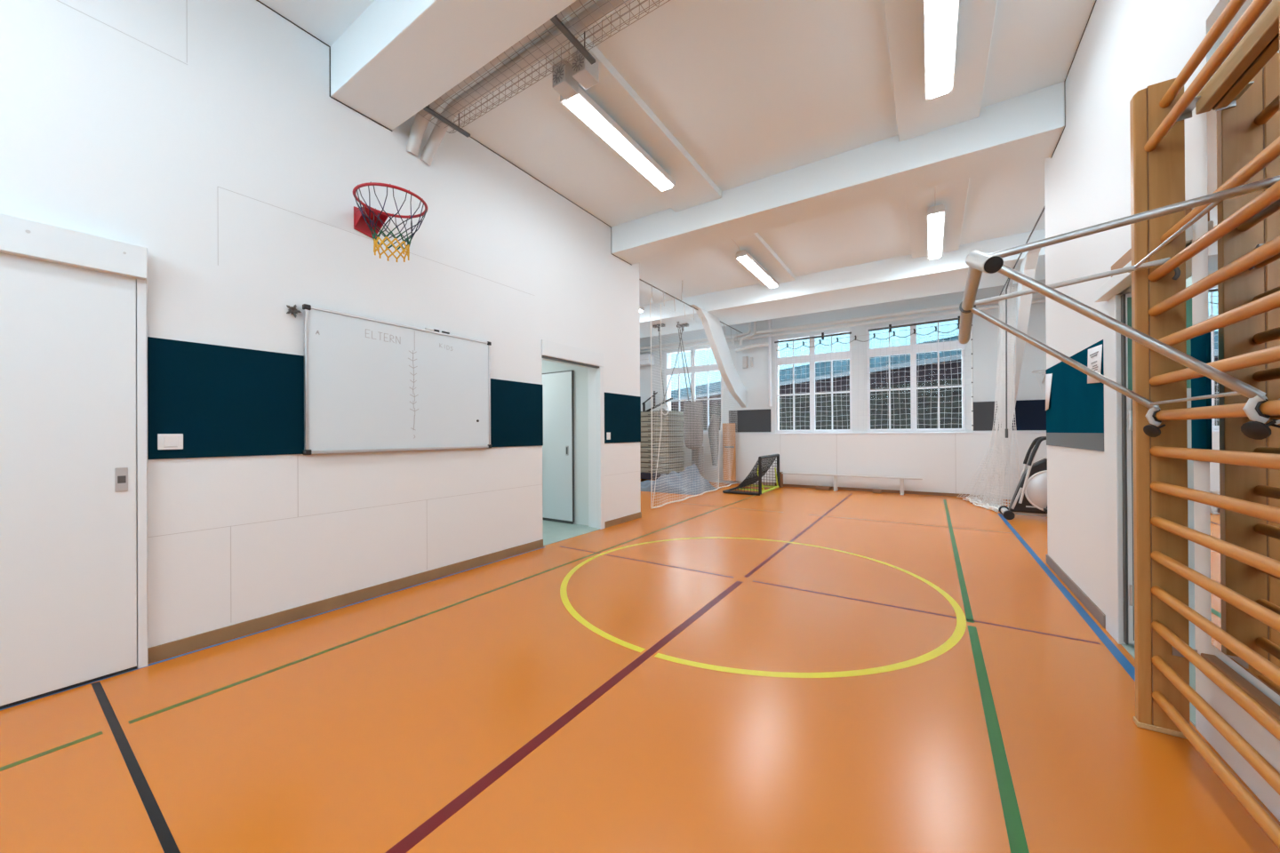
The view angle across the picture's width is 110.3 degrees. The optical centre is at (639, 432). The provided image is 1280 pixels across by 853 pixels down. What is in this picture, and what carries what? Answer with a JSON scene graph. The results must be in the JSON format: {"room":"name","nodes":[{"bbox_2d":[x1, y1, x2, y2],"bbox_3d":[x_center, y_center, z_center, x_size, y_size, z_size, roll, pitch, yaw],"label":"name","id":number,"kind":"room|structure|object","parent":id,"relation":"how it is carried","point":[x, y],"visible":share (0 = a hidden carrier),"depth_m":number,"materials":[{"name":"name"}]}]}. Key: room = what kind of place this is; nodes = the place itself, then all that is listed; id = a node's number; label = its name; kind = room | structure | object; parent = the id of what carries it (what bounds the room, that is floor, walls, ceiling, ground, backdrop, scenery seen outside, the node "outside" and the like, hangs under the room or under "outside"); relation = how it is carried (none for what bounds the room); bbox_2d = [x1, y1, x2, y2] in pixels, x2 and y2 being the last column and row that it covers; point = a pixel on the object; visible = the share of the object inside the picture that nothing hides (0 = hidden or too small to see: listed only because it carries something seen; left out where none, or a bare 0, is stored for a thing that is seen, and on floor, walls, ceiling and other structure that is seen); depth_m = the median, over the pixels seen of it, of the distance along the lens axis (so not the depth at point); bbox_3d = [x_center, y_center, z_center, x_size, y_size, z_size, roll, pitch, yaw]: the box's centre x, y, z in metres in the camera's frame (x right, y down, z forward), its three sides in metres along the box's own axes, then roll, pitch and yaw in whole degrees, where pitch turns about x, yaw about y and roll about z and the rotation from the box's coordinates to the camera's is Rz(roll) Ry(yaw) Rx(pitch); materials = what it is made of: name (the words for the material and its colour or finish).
{"room":"sports hall","nodes":[
{"label":"sports hall","id":0,"kind":"room"},
{"bbox_2d":[0,0,640,648],"bbox_3d":[-2.542,-0.792,3.203,0.232,4.230,8.990,0,0,33],"label":"wall","id":1,"kind":"structure","parent":0,"point":[210,137],"depth_m":3.06,"materials":[{"name":"white paint"}]},
{"bbox_2d":[0,252,136,709],"bbox_3d":[-3.279,0.203,1.809,0.045,2.239,1.648,0,0,33],"label":"door","id":2,"kind":"structure","parent":1,"relation":"in","point":[68,493],"depth_m":2.28,"materials":[{"name":"white wood"}]},
{"bbox_2d":[0,213,148,668],"bbox_3d":[-3.281,0.143,1.775,0.103,2.360,1.790,0,0,33],"label":"trim","id":3,"kind":"structure","parent":1,"relation":"attached to","point":[19,236],"depth_m":2.44,"materials":[{"name":"white"}]},
{"bbox_2d":[157,433,183,449],"bbox_3d":[-2.766,0.054,2.625,0.014,0.092,0.105,0,0,33],"label":"light switch","id":4,"kind":"object","parent":1,"relation":"attached to","point":[164,441],"visible":1,"depth_m":2.62,"materials":[{"name":"white plastic"}]},
{"bbox_2d":[286,304,301,318],"bbox_3d":[-2.438,-0.858,3.140,0.026,0.096,0.092,0,0,33],"label":"star ornament","id":5,"kind":"object","parent":1,"relation":"attached to","point":[293,310],"visible":1,"depth_m":3.13,"materials":[{"name":"grey metal"}]},
{"bbox_2d":[352,182,427,262],"bbox_3d":[-1.923,-1.546,3.379,0.644,0.450,0.493,0,0,33],"label":"basketball hoop","id":6,"kind":"object","parent":1,"relation":"attached to","point":[368,220],"visible":1,"depth_m":3.36,"materials":[{"name":"red paint"}]},
{"bbox_2d":[147,512,641,663],"bbox_3d":[-1.400,1.277,4.728,0.014,0.085,5.199,0,0,33],"label":"baseboard","id":7,"kind":"structure","parent":1,"relation":"attached to","point":[174,648],"depth_m":3.28,"materials":[{"name":"beige wood"}]},
{"bbox_2d":[302,304,491,455],"bbox_3d":[-1.959,-0.379,3.849,0.039,1.076,1.614,0,0,33],"label":"whiteboard","id":8,"kind":"object","parent":1,"relation":"attached to","point":[371,385],"visible":1,"depth_m":3.67,"materials":[{"name":"white plastic"}]},
{"bbox_2d":[424,328,439,332],"bbox_3d":[-1.864,-0.922,3.999,0.020,0.019,0.125,0,0,33],"label":"marker","id":9,"kind":"object","parent":8,"relation":"on","point":[434,330],"visible":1,"depth_m":3.99,"materials":[{"name":"white plastic"}]},
{"bbox_2d":[541,355,599,368],"bbox_3d":[-0.864,-0.887,5.632,0.052,0.021,1.055,0,0,33],"label":"trim","id":10,"kind":"structure","parent":1,"relation":"attached to","point":[542,356],"depth_m":5.56,"materials":[{"name":"grey metal"}]},
{"bbox_2d":[541,339,605,529],"bbox_3d":[-0.837,0.118,5.655,0.078,2.400,1.160,0,0,33],"label":"trim","id":11,"kind":"structure","parent":1,"relation":"attached to","point":[548,348],"depth_m":6.06,"materials":[{"name":"white paint"}]},
{"bbox_2d":[606,432,610,439],"bbox_3d":[-0.435,0.049,6.199,0.014,0.100,0.085,0,0,33],"label":"light switch","id":12,"kind":"object","parent":1,"relation":"attached to","point":[608,435],"visible":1,"depth_m":6.18,"materials":[{"name":"white plastic"}]},
{"bbox_2d":[541,360,588,526],"bbox_3d":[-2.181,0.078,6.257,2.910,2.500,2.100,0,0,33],"label":"door frame","id":13,"kind":"structure","parent":0,"point":[580,394],"depth_m":6.36,"materials":[{"name":"white paint"}]},
{"bbox_2d":[542,369,574,524],"bbox_3d":[-1.318,0.210,6.627,0.850,2.210,0.054,0,0,33],"label":"door","id":14,"kind":"structure","parent":13,"relation":"in","point":[557,387],"depth_m":6.53,"materials":[{"name":"white"}]},
{"bbox_2d":[0,479,1279,852],"bbox_3d":[0.044,1.368,4.629,12.600,0.126,14.600,0,0,33],"label":"floor","id":15,"kind":"structure","parent":0,"point":[784,669],"depth_m":2.05,"materials":[{"name":"orange"}]},
{"bbox_2d":[641,391,673,411],"bbox_3d":[0.396,0.078,12.635,1.261,2.500,0.100,0,0,33],"label":"machine","id":16,"kind":"object","parent":15,"relation":"on","point":[654,394],"visible":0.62,"depth_m":12.60,"materials":[{"name":"black metal"}]},
{"bbox_2d":[640,472,679,479],"bbox_3d":[0.171,1.187,12.031,1.830,0.278,0.900,0,0,33],"label":"trolley","id":17,"kind":"object","parent":15,"relation":"on","point":[644,476],"visible":0.03,"depth_m":11.45,"materials":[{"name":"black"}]},
{"bbox_2d":[640,466,684,473],"bbox_3d":[0.192,0.980,12.001,1.800,0.132,0.888,0,0,33],"label":"mat","id":18,"kind":"object","parent":17,"relation":"on","point":[682,468],"visible":0.5,"depth_m":11.46,"materials":[{"name":"plastic"}]},
{"bbox_2d":[640,461,684,468],"bbox_3d":[0.191,0.847,11.997,1.800,0.132,0.888,0,0,33],"label":"mat","id":19,"kind":"object","parent":18,"relation":"on","point":[643,464],"visible":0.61,"depth_m":11.43,"materials":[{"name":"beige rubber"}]},
{"bbox_2d":[640,456,684,463],"bbox_3d":[0.195,0.713,11.982,1.800,0.132,0.888,0,0,33],"label":"mat","id":20,"kind":"object","parent":19,"relation":"on","point":[642,460],"visible":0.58,"depth_m":11.42,"materials":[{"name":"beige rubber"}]},
{"bbox_2d":[640,451,684,457],"bbox_3d":[0.195,0.580,11.990,1.800,0.132,0.888,0,0,33],"label":"mat","id":21,"kind":"object","parent":20,"relation":"on","point":[642,454],"visible":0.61,"depth_m":11.43,"materials":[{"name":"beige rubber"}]},
{"bbox_2d":[640,447,683,453],"bbox_3d":[0.173,0.448,11.998,1.800,0.132,0.888,0,0,33],"label":"mat","id":22,"kind":"object","parent":21,"relation":"on","point":[642,449],"visible":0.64,"depth_m":11.43,"materials":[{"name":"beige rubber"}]},
{"bbox_2d":[640,441,683,447],"bbox_3d":[0.188,0.315,12.013,1.800,0.132,0.888,0,0,33],"label":"mat","id":23,"kind":"object","parent":22,"relation":"on","point":[642,444],"visible":0.45,"depth_m":11.46,"materials":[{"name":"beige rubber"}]},
{"bbox_2d":[640,436,681,442],"bbox_3d":[0.180,0.181,12.010,1.800,0.132,0.888,0,0,33],"label":"mat","id":24,"kind":"object","parent":23,"relation":"on","point":[643,439],"visible":0.45,"depth_m":11.43,"materials":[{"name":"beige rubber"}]},
{"bbox_2d":[640,432,683,437],"bbox_3d":[0.188,0.049,11.997,1.800,0.132,0.888,0,0,33],"label":"mat","id":25,"kind":"object","parent":24,"relation":"on","point":[643,434],"visible":0.39,"depth_m":11.45,"materials":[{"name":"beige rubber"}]},
{"bbox_2d":[640,426,683,431],"bbox_3d":[0.179,-0.085,11.991,1.800,0.132,0.888,0,0,33],"label":"mat","id":26,"kind":"object","parent":25,"relation":"on","point":[643,428],"visible":0.53,"depth_m":11.41,"materials":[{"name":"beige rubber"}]},
{"bbox_2d":[640,421,683,426],"bbox_3d":[0.169,-0.217,12.003,1.800,0.132,0.888,0,0,33],"label":"mat","id":27,"kind":"object","parent":26,"relation":"on","point":[644,423],"visible":0.59,"depth_m":11.42,"materials":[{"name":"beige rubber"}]},
{"bbox_2d":[640,416,683,422],"bbox_3d":[0.187,-0.350,11.999,1.800,0.132,0.888,0,0,33],"label":"mat","id":28,"kind":"object","parent":27,"relation":"on","point":[668,418],"visible":0.44,"depth_m":11.45,"materials":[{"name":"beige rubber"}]},
{"bbox_2d":[640,410,683,416],"bbox_3d":[0.180,-0.483,12.009,1.800,0.132,0.888,0,0,33],"label":"mat","id":29,"kind":"object","parent":28,"relation":"on","point":[643,413],"visible":0.4,"depth_m":11.47,"materials":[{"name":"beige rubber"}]},
{"bbox_2d":[640,464,715,495],"bbox_3d":[0.694,1.022,10.353,1.840,0.596,1.200,0,0,33],"label":"cover","id":30,"kind":"object","parent":15,"relation":"on","point":[646,485],"visible":0.77,"depth_m":9.90,"materials":[{"name":"white fabric"}]},
{"bbox_2d":[691,446,703,477],"bbox_3d":[1.527,0.844,11.779,0.220,0.950,0.300,0,0,33],"label":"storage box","id":31,"kind":"object","parent":15,"relation":"on","point":[695,452],"visible":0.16,"depth_m":11.68,"materials":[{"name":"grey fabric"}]},
{"bbox_2d":[707,415,719,465],"bbox_3d":[1.848,0.189,11.235,0.297,1.284,0.355,0,0,33],"label":"bundle","id":32,"kind":"object","parent":15,"relation":"on","point":[711,426],"visible":0.78,"depth_m":11.15,"materials":[{"name":"grey fabric"}]},
{"bbox_2d":[722,423,735,480],"bbox_3d":[2.246,0.479,11.238,0.479,1.430,0.378,0,0,33],"label":"board","id":33,"kind":"object","parent":15,"relation":"on","point":[732,471],"visible":0.69,"depth_m":11.20,"materials":[{"name":"brown wood"}]},
{"bbox_2d":[722,454,779,495],"bbox_3d":[2.513,0.904,9.990,0.858,0.820,1.388,0,0,33],"label":"goal","id":34,"kind":"object","parent":15,"relation":"on","point":[754,477],"visible":1,"depth_m":9.66,"materials":[{"name":"black fabric"}]},
{"bbox_2d":[816,486,831,490],"bbox_3d":[4.170,1.262,10.134,0.300,0.075,0.170,0,0,33],"label":"wood block","id":35,"kind":"object","parent":15,"relation":"on","point":[825,488],"visible":1,"depth_m":10.08,"materials":[{"name":"brown wood"}]},
{"bbox_2d":[779,472,922,495],"bbox_3d":[4.530,1.117,9.846,2.900,0.360,0.200,0,0,33],"label":"bench","id":36,"kind":"object","parent":15,"relation":"on","point":[780,473],"visible":0.93,"depth_m":9.88,"materials":[{"name":"white wood"}]},
{"bbox_2d":[872,488,881,493],"bbox_3d":[5.083,1.255,9.539,0.160,0.075,0.170,0,0,33],"label":"wood block","id":37,"kind":"object","parent":15,"relation":"on","point":[875,491],"visible":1,"depth_m":9.47,"materials":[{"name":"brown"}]},
{"bbox_2d":[998,436,1047,519],"bbox_3d":[6.086,0.567,6.449,1.356,1.428,0.590,0,0,33],"label":"elliptical trainer","id":38,"kind":"object","parent":15,"relation":"on","point":[1029,498],"visible":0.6,"depth_m":6.55,"materials":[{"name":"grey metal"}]},
{"bbox_2d":[258,0,1095,338],"bbox_3d":[0.019,-2.832,4.639,12.600,0.575,14.600,0,0,33],"label":"ceiling","id":39,"kind":"structure","parent":0,"point":[804,135],"depth_m":4.08,"materials":[{"name":"white paint"}]},
{"bbox_2d":[406,0,670,166],"bbox_3d":[0.018,-2.667,2.688,4.762,0.512,0.450,0,0,33],"label":"cable tray","id":40,"kind":"object","parent":39,"relation":"hanging from","point":[566,32],"visible":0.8,"depth_m":3.30,"materials":[{"name":"grey metal"}]},
{"bbox_2d":[552,58,578,100],"bbox_3d":[-0.583,-2.756,3.477,0.130,0.175,0.164,0,0,33],"label":"vent box","id":41,"kind":"object","parent":39,"relation":"attached to","point":[564,83],"visible":0.92,"depth_m":3.43,"materials":[{"name":"grey metal"}]},
{"bbox_2d":[571,48,598,89],"bbox_3d":[-0.415,-2.757,3.368,0.130,0.175,0.164,0,0,33],"label":"vent box","id":42,"kind":"object","parent":39,"relation":"attached to","point":[586,74],"visible":0.93,"depth_m":3.33,"materials":[{"name":"grey metal"}]},
{"bbox_2d":[528,41,675,191],"bbox_3d":[-0.246,-2.765,4.084,0.190,0.168,2.040,0,0,33],"label":"ceiling lamp","id":43,"kind":"object","parent":39,"relation":"hanging from","point":[581,105],"visible":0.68,"depth_m":4.07,"materials":[{"name":"white plastic"}]},
{"bbox_2d":[564,95,671,191],"bbox_3d":[-0.131,-2.692,4.260,0.152,0.021,1.560,0,0,33],"label":"diffuser","id":44,"kind":"object","parent":43,"relation":"attached to","point":[580,106],"depth_m":4.09,"materials":[{"name":"white plastic"}]},
{"bbox_2d":[639,305,644,311],"bbox_3d":[-0.454,-2.787,9.186,0.190,0.238,1.720,0,0,33],"label":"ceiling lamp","id":45,"kind":"object","parent":39,"relation":"hanging from","point":[641,308],"visible":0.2,"depth_m":9.78,"materials":[{"name":"white"}]},
{"bbox_2d":[652,323,669,415],"bbox_3d":[0.496,-1.469,10.516,0.282,2.129,0.263,0,0,33],"label":"ring","id":46,"kind":"object","parent":39,"relation":"hanging from","point":[662,324],"visible":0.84,"depth_m":10.44,"materials":[{"name":"grey metal"}]},
{"bbox_2d":[658,323,687,419],"bbox_3d":[0.796,-1.420,10.482,0.728,2.229,0.200,0,0,10],"label":"ring","id":47,"kind":"object","parent":39,"relation":"hanging from","point":[683,325],"visible":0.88,"depth_m":10.50,"materials":[{"name":"grey metal"}]},
{"bbox_2d":[677,321,703,449],"bbox_3d":[1.115,-1.059,10.749,0.480,2.955,1.250,0,0,33],"label":"bag","id":48,"kind":"object","parent":39,"relation":"hanging from","point":[687,424],"visible":0.71,"depth_m":10.87,"materials":[{"name":"grey fabric"}]},
{"bbox_2d":[639,279,742,333],"bbox_3d":[1.236,-2.712,9.200,0.049,0.409,5.090,0,0,33],"label":"cable","id":49,"kind":"object","parent":39,"relation":"attached to","point":[639,279],"visible":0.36,"depth_m":8.53,"materials":[{"name":"grey metal"}]},
{"bbox_2d":[731,321,756,345],"bbox_3d":[2.598,-2.539,11.143,0.614,0.707,0.120,0,0,28],"label":"pipe","id":50,"kind":"object","parent":39,"relation":"attached to","point":[755,323],"visible":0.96,"depth_m":11.06,"materials":[{"name":"white metal"}]},
{"bbox_2d":[735,342,767,352],"bbox_3d":[2.765,-2.110,11.041,0.814,0.165,0.117,0,0,30],"label":"pipe","id":51,"kind":"object","parent":50,"relation":"attached to","point":[756,345],"visible":1,"depth_m":10.99,"materials":[{"name":"white metal"}]},
{"bbox_2d":[731,239,779,287],"bbox_3d":[1.911,-2.770,7.393,0.190,0.168,2.140,0,0,33],"label":"ceiling lamp","id":52,"kind":"object","parent":39,"relation":"hanging from","point":[743,257],"visible":0.98,"depth_m":7.33,"materials":[{"name":"white plastic"}]},
{"bbox_2d":[737,256,777,287],"bbox_3d":[2.026,-2.696,7.569,0.152,0.021,1.660,0,0,33],"label":"diffuser","id":53,"kind":"object","parent":52,"relation":"attached to","point":[748,261],"depth_m":7.42,"materials":[{"name":"white plastic"}]},
{"bbox_2d":[927,186,944,259],"bbox_3d":[4.017,-2.785,6.056,0.190,0.168,2.120,0,0,33],"label":"ceiling lamp","id":54,"kind":"object","parent":39,"relation":"hanging from","point":[935,214],"visible":0.97,"depth_m":5.96,"materials":[{"name":"white plastic"}]},
{"bbox_2d":[928,212,943,259],"bbox_3d":[4.132,-2.712,6.231,0.152,0.021,1.640,0,0,33],"label":"diffuser","id":55,"kind":"object","parent":54,"relation":"attached to","point":[935,219],"depth_m":6.09,"materials":[{"name":"white plastic"}]},
{"bbox_2d":[923,0,959,100],"bbox_3d":[1.849,-2.780,2.730,0.190,0.168,2.060,0,0,33],"label":"ceiling lamp","id":56,"kind":"object","parent":39,"relation":"hanging from","point":[940,17],"visible":1,"depth_m":3.10,"materials":[{"name":"white plastic"}]},
{"bbox_2d":[999,207,1044,295],"bbox_3d":[5.502,-2.745,6.455,0.020,0.404,5.030,0,0,33],"label":"cable","id":57,"kind":"object","parent":39,"relation":"attached to","point":[1044,207],"visible":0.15,"depth_m":5.87,"materials":[{"name":"grey metal"}]},
{"bbox_2d":[957,279,1020,511],"bbox_3d":[6.136,-0.643,7.750,0.594,3.849,1.697,0,0,19],"label":"net","id":58,"kind":"object","parent":57,"relation":"hanging from","point":[999,437],"visible":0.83,"depth_m":7.25,"materials":[{"name":"white fabric"}]},
{"bbox_2d":[1005,268,1013,438],"bbox_3d":[5.725,-1.228,6.905,0.125,2.623,0.036,0,0,16],"label":"rod","id":59,"kind":"object","parent":57,"relation":"hanging from","point":[1006,429],"visible":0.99,"depth_m":6.91,"materials":[{"name":"grey metal"}]},
{"bbox_2d":[640,279,1046,498],"bbox_3d":[4.001,-0.813,10.723,12.600,4.230,0.364,0,0,33],"label":"wall","id":60,"kind":"structure","parent":0,"point":[757,417],"depth_m":9.88,"materials":[{"name":"white paint"}]},
{"bbox_2d":[640,353,654,367],"bbox_3d":[-0.186,-2.083,13.068,1.240,0.290,0.302,0,0,33],"label":"upper cabinet","id":61,"kind":"object","parent":60,"relation":"attached to","point":[644,359],"visible":0.35,"depth_m":12.71,"materials":[{"name":"white"}]},
{"bbox_2d":[664,346,722,434],"bbox_3d":[1.452,-1.122,12.219,1.780,2.355,0.120,0,0,33],"label":"window","id":62,"kind":"structure","parent":60,"relation":"in","point":[695,369],"depth_m":12.20,"materials":[{"name":"white"}]},
{"bbox_2d":[649,285,737,509],"bbox_3d":[1.371,-0.623,9.396,0.193,3.826,4.412,0,0,31],"label":"net","id":63,"kind":"object","parent":60,"relation":"attached to","point":[718,376],"visible":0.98,"depth_m":8.81,"materials":[{"name":"white fabric"}]},
{"bbox_2d":[689,304,746,407],"bbox_3d":[1.844,-1.594,10.134,0.140,1.906,2.984,0,0,33],"label":"trim","id":64,"kind":"structure","parent":60,"relation":"attached to","point":[712,326],"depth_m":10.07,"materials":[{"name":"white paint"}]},
{"bbox_2d":[742,356,752,368],"bbox_3d":[2.736,-1.789,11.303,0.260,0.300,0.069,0,0,33],"label":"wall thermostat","id":65,"kind":"object","parent":60,"relation":"attached to","point":[744,358],"visible":1,"depth_m":11.29,"materials":[{"name":"white plastic"}]},
{"bbox_2d":[768,319,771,406],"bbox_3d":[3.195,-1.768,10.962,0.080,2.250,0.080,0,0,33],"label":"pipe","id":66,"kind":"object","parent":60,"relation":"attached to","point":[769,320],"visible":0.96,"depth_m":10.93,"materials":[{"name":"white metal"}]},
{"bbox_2d":[640,293,1045,350],"bbox_3d":[3.823,-2.483,10.468,12.000,0.120,0.090,0,0,33],"label":"pipe","id":67,"kind":"object","parent":66,"relation":"attached to","point":[1035,295],"visible":0.32,"depth_m":9.91,"materials":[{"name":"white metal"}]},
{"bbox_2d":[640,298,1045,353],"bbox_3d":[3.823,-2.378,10.468,12.000,0.094,0.064,0,0,33],"label":"pipe","id":68,"kind":"object","parent":66,"relation":"attached to","point":[1042,300],"visible":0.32,"depth_m":9.84,"materials":[{"name":"white metal"}]},
{"bbox_2d":[776,323,973,431],"bbox_3d":[4.907,-1.195,9.763,3.839,2.320,0.059,0,0,33],"label":"net","id":69,"kind":"object","parent":68,"relation":"hanging from","point":[820,343],"visible":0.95,"depth_m":9.60,"materials":[{"name":"white fabric"}]},
{"bbox_2d":[774,329,852,433],"bbox_3d":[4.066,-1.141,10.515,1.760,2.355,0.120,0,0,33],"label":"window","id":70,"kind":"structure","parent":60,"relation":"in","point":[824,357],"depth_m":10.49,"materials":[{"name":"white"}]},
{"bbox_2d":[670,317,967,432],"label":"window","id":71,"kind":"structure","parent":60,"relation":"in","point":[913,348],"depth_m":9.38,"materials":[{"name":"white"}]},
{"bbox_2d":[774,315,959,346],"bbox_3d":[4.835,-2.196,9.775,3.750,0.189,0.067,0,0,33],"label":"rail","id":72,"kind":"object","parent":60,"relation":"attached to","point":[890,327],"visible":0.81,"depth_m":9.54,"materials":[{"name":"grey metal"}]},
{"bbox_2d":[774,483,983,498],"bbox_3d":[5.032,1.264,9.808,4.100,0.060,0.075,0,0,33],"label":"baseboard","id":73,"kind":"structure","parent":60,"relation":"attached to","point":[785,485],"depth_m":9.54,"materials":[{"name":"brown wood"}]},
{"bbox_2d":[735,432,1047,495],"bbox_3d":[5.639,0.617,9.411,8.040,1.225,0.075,0,0,33],"label":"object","id":74,"kind":"structure","parent":60,"relation":"attached to","point":[946,462],"depth_m":9.64,"materials":[{"name":"white paint"}]},
{"bbox_2d":[1011,248,1040,422],"bbox_3d":[6.218,-1.376,7.282,0.140,2.406,2.984,0,0,33],"label":"trim","id":75,"kind":"structure","parent":60,"relation":"attached to","point":[1028,264],"depth_m":6.97,"materials":[{"name":"white paint"}]},
{"bbox_2d":[1032,368,1046,391],"bbox_3d":[7.254,-0.901,7.932,0.464,0.396,0.779,0,0,33],"label":"hoop","id":76,"kind":"object","parent":60,"relation":"attached to","point":[1038,372],"visible":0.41,"depth_m":7.94,"materials":[{"name":"white fabric"}]},
{"bbox_2d":[1044,0,1279,822],"bbox_3d":[1.620,-0.823,0.542,0.232,4.230,9.080,0,0,33],"label":"wall","id":77,"kind":"structure","parent":0,"point":[1125,47],"depth_m":2.94,"materials":[{"name":"white paint"}]},
{"bbox_2d":[1045,373,1052,410],"bbox_3d":[3.887,-0.392,4.246,0.021,0.358,0.280,0,0,33],"label":"paper notice","id":78,"kind":"object","parent":77,"relation":"attached to","point":[1048,377],"visible":1,"depth_m":4.26,"materials":[{"name":"white paper"}]},
{"bbox_2d":[1046,554,1105,628],"bbox_3d":[3.538,1.246,3.664,0.014,0.085,1.760,0,0,33],"label":"baseboard","id":79,"kind":"structure","parent":77,"relation":"attached to","point":[1088,604],"depth_m":3.43,"materials":[{"name":"beige wood"}]},
{"bbox_2d":[1087,344,1102,383],"bbox_3d":[3.123,-0.464,3.066,0.011,0.265,0.320,0,0,33],"label":"paper notice","id":80,"kind":"object","parent":77,"relation":"attached to","point":[1094,354],"visible":0.89,"depth_m":3.06,"materials":[{"name":"white paper"}]},
{"bbox_2d":[1103,294,1125,644],"bbox_3d":[2.989,0.224,2.803,0.042,2.130,0.230,0,0,33],"label":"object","id":81,"kind":"structure","parent":77,"relation":"attached to","point":[1112,308],"depth_m":2.76,"materials":[{"name":"white"}]},
{"bbox_2d":[1094,224,1192,302],"bbox_3d":[2.680,-0.875,2.405,0.090,0.070,1.080,0,0,33],"label":"trim","id":82,"kind":"structure","parent":77,"relation":"attached to","point":[1116,284],"depth_m":2.58,"materials":[{"name":"white"}]},
{"bbox_2d":[1111,208,1191,277],"bbox_3d":[2.599,-0.947,2.291,0.059,0.075,0.800,0,0,33],"label":"batten","id":83,"kind":"object","parent":82,"relation":"on","point":[1124,260],"visible":0.23,"depth_m":2.46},
{"bbox_2d":[1120,286,1195,649],"bbox_3d":[3.285,0.216,2.441,0.886,2.100,0.059,0,0,33],"label":"door","id":84,"kind":"structure","parent":77,"relation":"in","point":[1126,343],"depth_m":2.66,"materials":[{"name":"white"}]},
{"bbox_2d":[1129,0,1279,849],"bbox_3d":[1.964,-0.108,1.452,0.203,2.800,1.178,0,0,33],"label":"wall bars","id":85,"kind":"object","parent":77,"relation":"attached to","point":[1158,112],"visible":0.98,"depth_m":1.79,"materials":[{"name":"brown wood"}]},
{"bbox_2d":[958,175,1279,439],"bbox_3d":[1.810,-0.355,1.872,0.753,0.753,1.125,0,0,33],"label":"bar","id":86,"kind":"object","parent":85,"relation":"attached to","point":[979,261],"visible":0.95,"depth_m":1.52,"materials":[{"name":"grey metal"}]},
{"bbox_2d":[1206,0,1279,695],"bbox_3d":[1.893,-0.411,1.153,0.004,2.555,1.600,0,0,33],"label":"mirror","id":87,"kind":"object","parent":77,"relation":"attached to","point":[1245,120],"visible":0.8,"depth_m":1.61,"materials":[{"name":"silver metal"}]},
{"bbox_2d":[1185,276,1191,286],"bbox_3d":[4.063,-0.119,1.947,2.318,2.800,3.100,0,0,33],"label":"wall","id":88,"kind":"structure","parent":0,"point":[1188,282],"depth_m":3.51,"materials":[{"name":"white paint"}]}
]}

